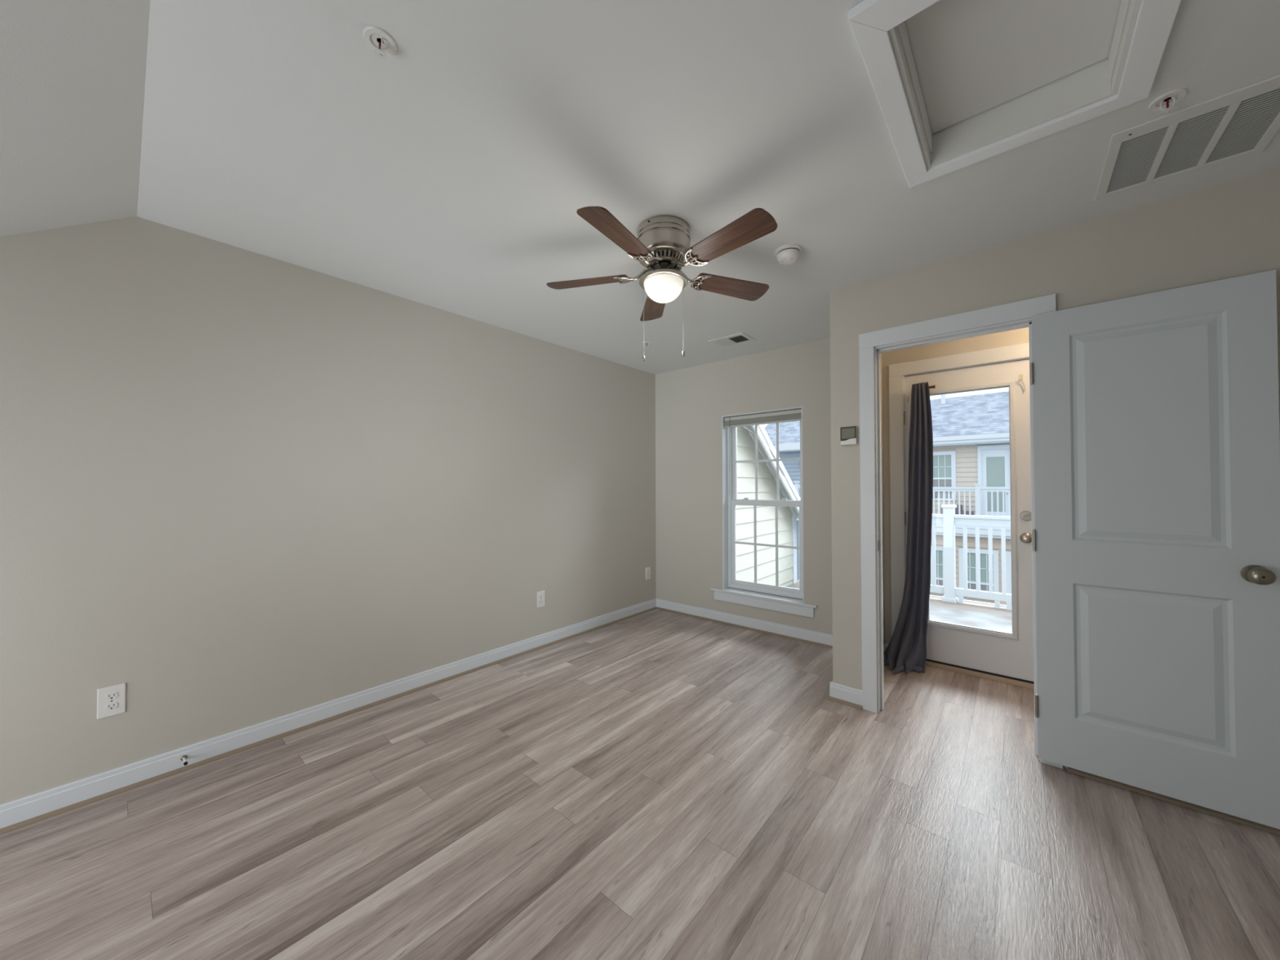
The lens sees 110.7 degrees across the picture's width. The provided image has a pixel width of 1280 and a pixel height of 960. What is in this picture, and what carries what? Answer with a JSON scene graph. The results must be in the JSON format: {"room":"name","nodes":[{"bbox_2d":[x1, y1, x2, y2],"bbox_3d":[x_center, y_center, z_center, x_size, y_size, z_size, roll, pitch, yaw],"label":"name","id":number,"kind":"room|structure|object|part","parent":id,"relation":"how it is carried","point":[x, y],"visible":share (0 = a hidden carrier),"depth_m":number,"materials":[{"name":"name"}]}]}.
{"room":"empty bedroom","nodes":[
{"label":"empty bedroom","id":0,"kind":"room"},
{"bbox_2d":[0,0,150,236],"bbox_3d":[-1.285,-0.585,-0.091,3.927,1.442,1.887,-1,-1,40],"label":"ceiling","id":1,"kind":"structure","parent":0,"point":[73,73],"depth_m":1.26,"materials":[{"name":"paint"}]},
{"bbox_2d":[0,216,656,804],"bbox_3d":[-1.670,0.090,2.591,0.150,2.640,5.784,-1,-1,40],"label":"wall","id":2,"kind":"structure","parent":0,"point":[240,488],"depth_m":2.19,"materials":[{"name":"beige paint"}]},
{"bbox_2d":[97,683,125,719],"bbox_3d":[-2.196,0.918,1.837,0.009,0.124,0.076,-1,-1,40],"label":"wall outlet","id":3,"kind":"object","parent":2,"relation":"attached to","point":[111,700],"visible":1,"depth_m":1.83,"materials":[{"name":"white plastic"}]},
{"bbox_2d":[105,702,117,710],"bbox_3d":[-2.193,0.939,1.835,0.003,0.025,0.033,-1,-1,40],"label":"receptacle","id":4,"kind":"object","parent":3,"relation":"attached to","point":[108,705],"depth_m":1.83,"materials":[{"name":"white plastic"}]},
{"bbox_2d":[105,692,117,700],"bbox_3d":[-2.194,0.897,1.836,0.003,0.025,0.033,-1,-1,40],"label":"receptacle","id":5,"kind":"object","parent":3,"relation":"attached to","point":[108,695],"depth_m":1.83,"materials":[{"name":"white plastic"}]},
{"bbox_2d":[180,755,187,765],"bbox_3d":[-2.023,1.247,1.964,0.070,0.022,0.022,-1,-1,40],"label":"door stop","id":6,"kind":"object","parent":2,"relation":"attached to","point":[183,757],"visible":1,"depth_m":1.97,"materials":[{"name":"silver metal"}]},
{"bbox_2d":[0,598,656,835],"bbox_3d":[-1.598,1.260,2.517,0.031,0.098,5.484,-1,-1,40],"label":"baseboard","id":7,"kind":"structure","parent":2,"relation":"attached to","point":[21,812],"depth_m":2.17,"materials":[{"name":"white paint"}]},
{"bbox_2d":[537,590,544,608],"bbox_3d":[-0.783,0.942,3.497,0.009,0.124,0.076,-1,-1,40],"label":"wall outlet","id":8,"kind":"object","parent":2,"relation":"attached to","point":[540,595],"visible":1,"depth_m":3.49,"materials":[{"name":"white plastic"}]},
{"bbox_2d":[645,566,650,579],"bbox_3d":[0.083,0.953,4.515,0.009,0.124,0.076,-1,-1,40],"label":"wall outlet","id":9,"kind":"object","parent":2,"relation":"attached to","point":[647,569],"visible":1,"depth_m":4.51,"materials":[{"name":"white plastic"}]},
{"bbox_2d":[0,608,1279,959],"bbox_3d":[-0.135,1.349,1.229,4.227,0.120,5.720,-1,-1,40],"label":"floor","id":10,"kind":"structure","parent":0,"point":[656,784],"depth_m":1.58,"materials":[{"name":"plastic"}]},
{"bbox_2d":[137,0,1279,374],"bbox_3d":[0.544,-1.212,2.069,3.927,0.140,3.763,-1,-1,40],"label":"ceiling","id":11,"kind":"structure","parent":0,"point":[452,171],"depth_m":1.56,"materials":[{"name":"paint"}]},
{"bbox_2d":[363,26,396,60],"bbox_3d":[-0.681,-1.140,1.159,0.076,0.058,0.076,-1,-1,40],"label":"sprinkler head","id":12,"kind":"object","parent":11,"relation":"attached to","point":[378,51],"visible":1,"depth_m":1.15},
{"bbox_2d":[642,342,651,348],"bbox_3d":[0.056,-1.110,3.621,0.076,0.058,0.076,-1,-1,40],"label":"sprinkler head","id":13,"kind":"object","parent":11,"relation":"attached to","point":[646,344],"visible":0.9,"depth_m":3.62},
{"bbox_2d":[546,206,777,361],"bbox_3d":[0.111,-0.842,1.993,1.077,0.600,1.077,-1,-1,40],"label":"ceiling fan","id":14,"kind":"object","parent":11,"relation":"hanging from","point":[661,245],"visible":1,"depth_m":1.92,"materials":[{"name":"brown wood"}]},
{"bbox_3d":[-0.247,-0.943,2.107,0.400,0.006,0.132,0,12,13],"label":"blade","id":15,"kind":"part","parent":14,"relation":"part of","materials":[{"name":"brown wood"}]},
{"bbox_3d":[-0.082,-0.948,1.712,0.132,0.006,0.400,14,7,31],"label":"blade","id":16,"kind":"part","parent":14,"relation":"part of","materials":[{"name":"brown wood"}]},
{"bbox_3d":[0.017,-0.738,2.023,0.003,0.338,0.003,0,-1,-5],"label":"pull chain","id":17,"kind":"part","parent":14,"relation":"part of","materials":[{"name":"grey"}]},
{"bbox_3d":[0.078,-0.940,2.387,0.132,0.006,0.400,-13,0,-5],"label":"blade","id":18,"kind":"part","parent":14,"relation":"part of","materials":[{"name":"brown wood"}]},
{"bbox_3d":[0.108,-0.859,2.022,0.181,0.086,0.181,-1,-1,40],"label":"lamp shade","id":19,"kind":"part","parent":14,"relation":"part of","materials":[{"name":"white glass"}]},
{"bbox_3d":[0.445,-0.944,2.164,0.400,0.006,0.132,0,-13,-23],"label":"blade","id":20,"kind":"part","parent":14,"relation":"part of","materials":[{"name":"brown wood"}]},
{"bbox_3d":[0.346,-0.949,1.747,0.132,0.006,0.400,17,-11,-39],"label":"blade","id":21,"kind":"part","parent":14,"relation":"part of","materials":[{"name":"brown wood"}]},
{"bbox_2d":[707,332,755,348],"bbox_3d":[0.737,-1.118,3.554,0.310,0.010,0.230,-1,-1,40],"label":"ceiling vent","id":22,"kind":"object","parent":11,"relation":"in","point":[740,338],"visible":1,"depth_m":3.55,"materials":[{"name":"white metal"}]},
{"bbox_2d":[774,244,801,264],"bbox_3d":[0.738,-1.111,2.202,0.128,0.061,0.128,-1,-1,40],"label":"smoke detector","id":23,"kind":"object","parent":11,"relation":"attached to","point":[788,254],"visible":1,"depth_m":2.17,"materials":[{"name":"white plastic"}]},
{"bbox_2d":[848,0,1181,187],"bbox_3d":[1.008,-1.213,1.199,0.612,0.164,0.812,-1,-1,40],"label":"attic hatch","id":24,"kind":"object","parent":11,"relation":"attached to","point":[957,84],"visible":1,"depth_m":1.30,"materials":[{"name":"white paint"}]},
{"bbox_3d":[1.018,-1.260,1.214,0.444,0.014,0.626,-1,-1,40],"label":"panel","id":25,"kind":"part","parent":24,"relation":"part of","materials":[{"name":"white paint"}]},
{"bbox_2d":[1148,88,1187,115],"bbox_3d":[1.601,-1.144,1.342,0.076,0.058,0.076,-1,-1,40],"label":"sprinkler head","id":26,"kind":"object","parent":11,"relation":"attached to","point":[1182,92],"visible":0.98,"depth_m":1.34},
{"bbox_3d":[1.601,-1.142,1.342,0.005,0.026,0.005,0,-1,-38],"label":"glass bulb","id":27,"kind":"part","parent":26,"relation":"part of","materials":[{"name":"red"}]},
{"bbox_2d":[1094,74,1279,200],"bbox_3d":[1.874,-1.149,1.509,0.412,0.010,0.448,-1,-1,40],"label":"ceiling vent","id":28,"kind":"object","parent":11,"relation":"in","point":[1206,134],"visible":1,"depth_m":1.49,"materials":[{"name":"white metal"}]},
{"bbox_2d":[655,337,884,644],"bbox_3d":[1.023,0.052,4.006,2.120,2.540,0.160,-1,-1,40],"label":"wall","id":29,"kind":"structure","parent":0,"point":[691,402],"depth_m":4.14,"materials":[{"name":"beige paint"}]},
{"bbox_2d":[656,598,832,648],"bbox_3d":[0.931,1.272,3.945,2.032,0.098,0.031,-1,-1,40],"label":"baseboard","id":30,"kind":"structure","parent":29,"relation":"attached to","point":[811,637],"depth_m":3.91,"materials":[{"name":"white paint"}]},
{"bbox_2d":[711,406,817,617],"bbox_3d":[1.096,0.257,3.924,0.971,1.714,0.197,-1,-1,40],"label":"window","id":31,"kind":"structure","parent":29,"relation":"in","point":[774,602],"depth_m":4.01,"materials":[{"name":"white paint"}]},
{"bbox_2d":[724,408,801,495],"bbox_3d":[1.079,-0.222,3.912,0.727,0.725,0.042,-1,-1,40],"label":"window blind","id":32,"kind":"object","parent":31,"relation":"attached to","point":[795,415],"visible":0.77,"depth_m":3.90,"materials":[{"name":"grey plastic"}]},
{"bbox_3d":[1.081,-0.500,3.918,0.719,0.013,0.030,-1,-1,40],"label":"rail","id":33,"kind":"part","parent":32,"relation":"part of","materials":[{"name":"grey plastic"}]},
{"bbox_3d":[1.044,1.019,3.850,0.971,0.020,0.031,-1,-1,40],"label":"sill","id":34,"kind":"part","parent":31,"relation":"part of","materials":[{"name":"white paint"}]},
{"bbox_3d":[1.134,0.206,3.969,0.735,1.596,0.080,-1,-1,40],"label":"frame","id":35,"kind":"part","parent":31,"relation":"part of","materials":[{"name":"white plastic"}]},
{"bbox_3d":[1.126,0.579,3.954,0.699,0.795,0.030,-1,-1,40],"label":"sash","id":36,"kind":"part","parent":31,"relation":"part of","materials":[{"name":"white plastic"}]},
{"bbox_3d":[1.145,-0.174,3.988,0.699,0.795,0.030,-1,-1,40],"label":"sash","id":37,"kind":"part","parent":31,"relation":"part of","materials":[{"name":"white plastic"}]},
{"bbox_2d":[882,327,1029,643],"bbox_3d":[2.618,0.031,2.735,1.957,2.540,0.160,-1,-1,40],"label":"wall","id":38,"kind":"structure","parent":0,"point":[1017,336],"depth_m":3.27,"materials":[{"name":"beige paint"}]},
{"bbox_2d":[888,342,1034,688],"bbox_3d":[2.225,0.225,3.005,0.910,2.162,0.176,-1,-1,40],"label":"door","id":39,"kind":"structure","parent":38,"relation":"in","point":[1005,657],"depth_m":2.93,"materials":[{"name":"white"}]},
{"bbox_2d":[917,385,935,390],"bbox_3d":[2.003,-0.641,3.109,0.128,0.032,0.093,-1,-1,40],"label":"curtain rod","id":40,"kind":"object","parent":39,"relation":"attached to","point":[933,386],"visible":0.56,"depth_m":3.05,"materials":[{"name":"brown metal"}]},
{"bbox_2d":[883,382,933,674],"bbox_3d":[1.853,0.313,3.096,0.351,1.981,0.226,0,-1,-5],"label":"curtain","id":41,"kind":"object","parent":40,"relation":"hanging from","point":[906,650],"visible":0.99,"depth_m":3.08,"materials":[{"name":"grey fabric"}]},
{"bbox_3d":[2.213,0.195,2.991,0.510,1.656,0.033,-1,-1,40],"label":"glazing frame","id":42,"kind":"part","parent":39,"relation":"part of","materials":[{"name":"clear glass"}]},
{"bbox_2d":[1018,373,1025,391],"bbox_3d":[2.417,-0.615,2.796,0.032,0.116,0.035,-1,-1,40],"label":"hook","id":43,"kind":"object","parent":39,"relation":"attached to","point":[1020,375],"visible":1,"depth_m":2.80,"materials":[{"name":"white plastic"}]},
{"bbox_3d":[2.418,0.366,2.765,0.066,0.066,0.064,-1,-1,40],"label":"knob","id":44,"kind":"part","parent":39,"relation":"part of","materials":[{"name":"silver metal"}]},
{"bbox_2d":[829,167,1279,768],"bbox_3d":[1.963,0.023,2.033,2.045,2.540,0.115,-1,-1,40],"label":"wall","id":45,"kind":"structure","parent":0,"point":[1229,229],"depth_m":2.04,"materials":[{"name":"beige paint"}]},
{"bbox_2d":[826,681,862,709],"bbox_3d":[1.191,1.254,2.580,0.196,0.098,0.031,-1,-1,40],"label":"baseboard","id":46,"kind":"structure","parent":45,"relation":"attached to","point":[842,694],"depth_m":2.57,"materials":[{"name":"white paint"}]},
{"bbox_3d":[1.187,1.295,2.574,0.196,0.016,0.016,-1,-1,40],"label":"shoe moulding","id":47,"kind":"part","parent":46,"relation":"part of","materials":[{"name":"brown"}]},
{"bbox_2d":[840,426,857,444],"bbox_3d":[1.217,-0.258,2.579,0.086,0.104,0.025,-1,-1,40],"label":"thermostat","id":48,"kind":"object","parent":45,"relation":"attached to","point":[848,435],"visible":1,"depth_m":2.57,"materials":[{"name":"white plastic"}]},
{"bbox_2d":[858,293,1062,768],"bbox_3d":[1.624,0.229,2.317,0.826,2.139,0.154,-1,-1,40],"label":"door frame","id":49,"kind":"structure","parent":45,"relation":"attached to","point":[1015,315],"depth_m":2.48,"materials":[{"name":"white paint"}]},
{"bbox_2d":[1030,269,1279,829],"bbox_3d":[2.034,0.248,1.787,0.669,2.011,0.108,-1,-1,40],"label":"door","id":50,"kind":"structure","parent":49,"relation":"attached to","point":[1156,534],"depth_m":1.76,"materials":[{"name":"white paint"}]},
{"bbox_3d":[2.233,0.345,1.594,0.067,0.067,0.072,-1,-1,40],"label":"knob","id":51,"kind":"part","parent":50,"relation":"part of","materials":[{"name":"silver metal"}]},
{"bbox_2d":[1066,766,1279,835],"bbox_3d":[2.245,1.239,1.684,0.890,0.098,0.031,-1,-1,40],"label":"baseboard","id":52,"kind":"structure","parent":45,"relation":"attached to","point":[1188,805],"depth_m":1.76,"materials":[{"name":"white wood"}]},
{"bbox_3d":[1.500,0.037,2.999,0.088,2.540,0.756,-1,-1,40],"label":"wall","id":53,"kind":"structure","parent":0,"visible":0},
{"bbox_2d":[883,643,886,665],"bbox_3d":[1.570,1.258,2.969,0.031,0.098,0.822,-1,-1,40],"label":"baseboard","id":54,"kind":"structure","parent":53,"relation":"attached to","point":[884,644],"depth_m":3.22,"materials":[{"name":"white paint"}]},
{"label":"outside","id":55,"kind":"structure","parent":0,"visible":0},
{"bbox_3d":[17.792,7.751,28.501,70.000,0.300,53.400,-1,-1,40],"label":"ground","id":56,"kind":"structure","parent":55,"visible":0},
{"bbox_2d":[764,421,799,580],"bbox_3d":[6.829,1.786,18.646,3.400,11.428,4.680,-1,-1,40],"label":"townhouse","id":57,"kind":"structure","parent":56,"relation":"on","point":[788,432],"depth_m":18.27,"materials":[{"name":"blue"}]},
{"bbox_3d":[5.877,0.759,16.525,0.200,1.430,0.200,-1,-1,40],"label":"post","id":58,"kind":"part","parent":57,"relation":"part of","materials":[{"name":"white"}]},
{"bbox_2d":[929,391,1011,604],"bbox_3d":[11.117,2.119,14.074,8.550,10.618,3.780,-1,-1,40],"label":"townhouse","id":59,"kind":"structure","parent":56,"relation":"on","point":[971,433],"depth_m":14.13,"materials":[{"name":"beige"}]},
{"bbox_3d":[9.048,3.222,13.722,0.590,0.374,0.004,-1,-1,40],"label":"pane","id":60,"kind":"part","parent":59,"relation":"part of","materials":[{"name":"grey glass"}]},
{"bbox_3d":[9.046,2.600,13.730,0.590,0.872,0.004,-1,-1,40],"label":"pane","id":61,"kind":"part","parent":59,"relation":"part of","materials":[{"name":"grey"}]},
{"bbox_3d":[10.200,-0.444,14.948,0.535,0.788,0.004,-1,-1,40],"label":"pane","id":62,"kind":"part","parent":59,"relation":"part of","materials":[{"name":"grey"}]},
{"bbox_3d":[10.202,0.286,14.938,0.535,0.672,0.004,-1,-1,40],"label":"pane","id":63,"kind":"part","parent":59,"relation":"part of","materials":[{"name":"grey"}]},
{"bbox_3d":[10.057,0.271,12.974,8.300,0.140,0.080,-1,-1,40],"label":"balcony railing","id":64,"kind":"part","parent":59,"relation":"part of","materials":[{"name":"white wood"}]},
{"bbox_3d":[9.967,0.710,13.046,0.150,1.215,0.150,-1,-1,40],"label":"post","id":65,"kind":"part","parent":59,"relation":"part of","materials":[{"name":"white wood"}]},
{"bbox_3d":[9.931,3.210,12.970,0.690,0.374,0.004,-1,-1,40],"label":"pane","id":66,"kind":"part","parent":59,"relation":"part of","materials":[{"name":"grey glass"}]},
{"bbox_3d":[9.930,2.587,12.978,0.690,0.872,0.004,-1,-1,40],"label":"pane","id":67,"kind":"part","parent":59,"relation":"part of","materials":[{"name":"grey"}]},
{"bbox_3d":[11.269,0.111,14.019,0.885,2.430,0.080,-1,-1,40],"label":"door casing","id":68,"kind":"part","parent":59,"relation":"part of","materials":[{"name":"white wood"}]},
{"bbox_3d":[11.282,0.167,14.033,0.685,2.280,0.040,-1,-1,40],"label":"door","id":69,"kind":"part","parent":59,"relation":"part of","materials":[{"name":"white wood"}]},
{"bbox_3d":[11.284,0.137,14.028,0.455,1.740,0.005,-1,-1,40],"label":"pane","id":70,"kind":"part","parent":59,"relation":"part of","materials":[{"name":"grey"}]},
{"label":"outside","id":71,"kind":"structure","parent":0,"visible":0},
{"bbox_2d":[735,424,799,586],"bbox_3d":[0.893,1.462,5.947,2.063,5.772,2.640,-1,-1,40],"label":"house","id":72,"kind":"structure","parent":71,"point":[788,517],"depth_m":5.43,"materials":[{"name":"grey"}]},
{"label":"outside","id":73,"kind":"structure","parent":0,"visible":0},
{"bbox_2d":[786,579,1012,632],"bbox_3d":[3.582,1.531,3.737,5.420,0.262,2.640,-1,-1,40],"label":"deck","id":74,"kind":"object","parent":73,"point":[971,613],"visible":0.11,"depth_m":4.72,"materials":[{"name":"grey wood"}]},
{"bbox_2d":[929,504,1011,610],"bbox_3d":[3.851,0.860,5.052,3.348,1.136,0.148,-1,-1,40],"label":"deck railing","id":75,"kind":"object","parent":74,"relation":"on","point":[948,518],"visible":0.35,"depth_m":5.10,"materials":[{"name":"white wood"}]},
{"bbox_3d":[3.144,1.312,5.649,1.234,0.083,0.050,-1,-1,40],"label":"rail","id":76,"kind":"part","parent":75,"relation":"part of","materials":[{"name":"white wood"}]},
{"bbox_3d":[3.141,0.475,5.660,1.234,0.117,0.090,-1,-1,40],"label":"rail","id":77,"kind":"part","parent":75,"relation":"part of","materials":[{"name":"white wood"}]},
{"bbox_3d":[3.653,0.863,5.221,0.148,1.136,0.148,-1,-1,40],"label":"post","id":78,"kind":"part","parent":75,"relation":"part of","materials":[{"name":"white wood"}]},
{"bbox_3d":[4.360,0.458,4.623,1.754,0.117,0.090,-1,-1,40],"label":"rail","id":79,"kind":"part","parent":75,"relation":"part of","materials":[{"name":"white wood"}]},
{"bbox_3d":[4.362,1.294,4.612,1.754,0.083,0.050,-1,-1,40],"label":"rail","id":80,"kind":"part","parent":75,"relation":"part of","materials":[{"name":"white wood"}]},
{"bbox_3d":[4.424,1.541,4.727,5.420,0.262,0.040,-1,-1,40],"label":"edge trim","id":81,"kind":"part","parent":74,"relation":"part of","materials":[{"name":"white"}]}
]}

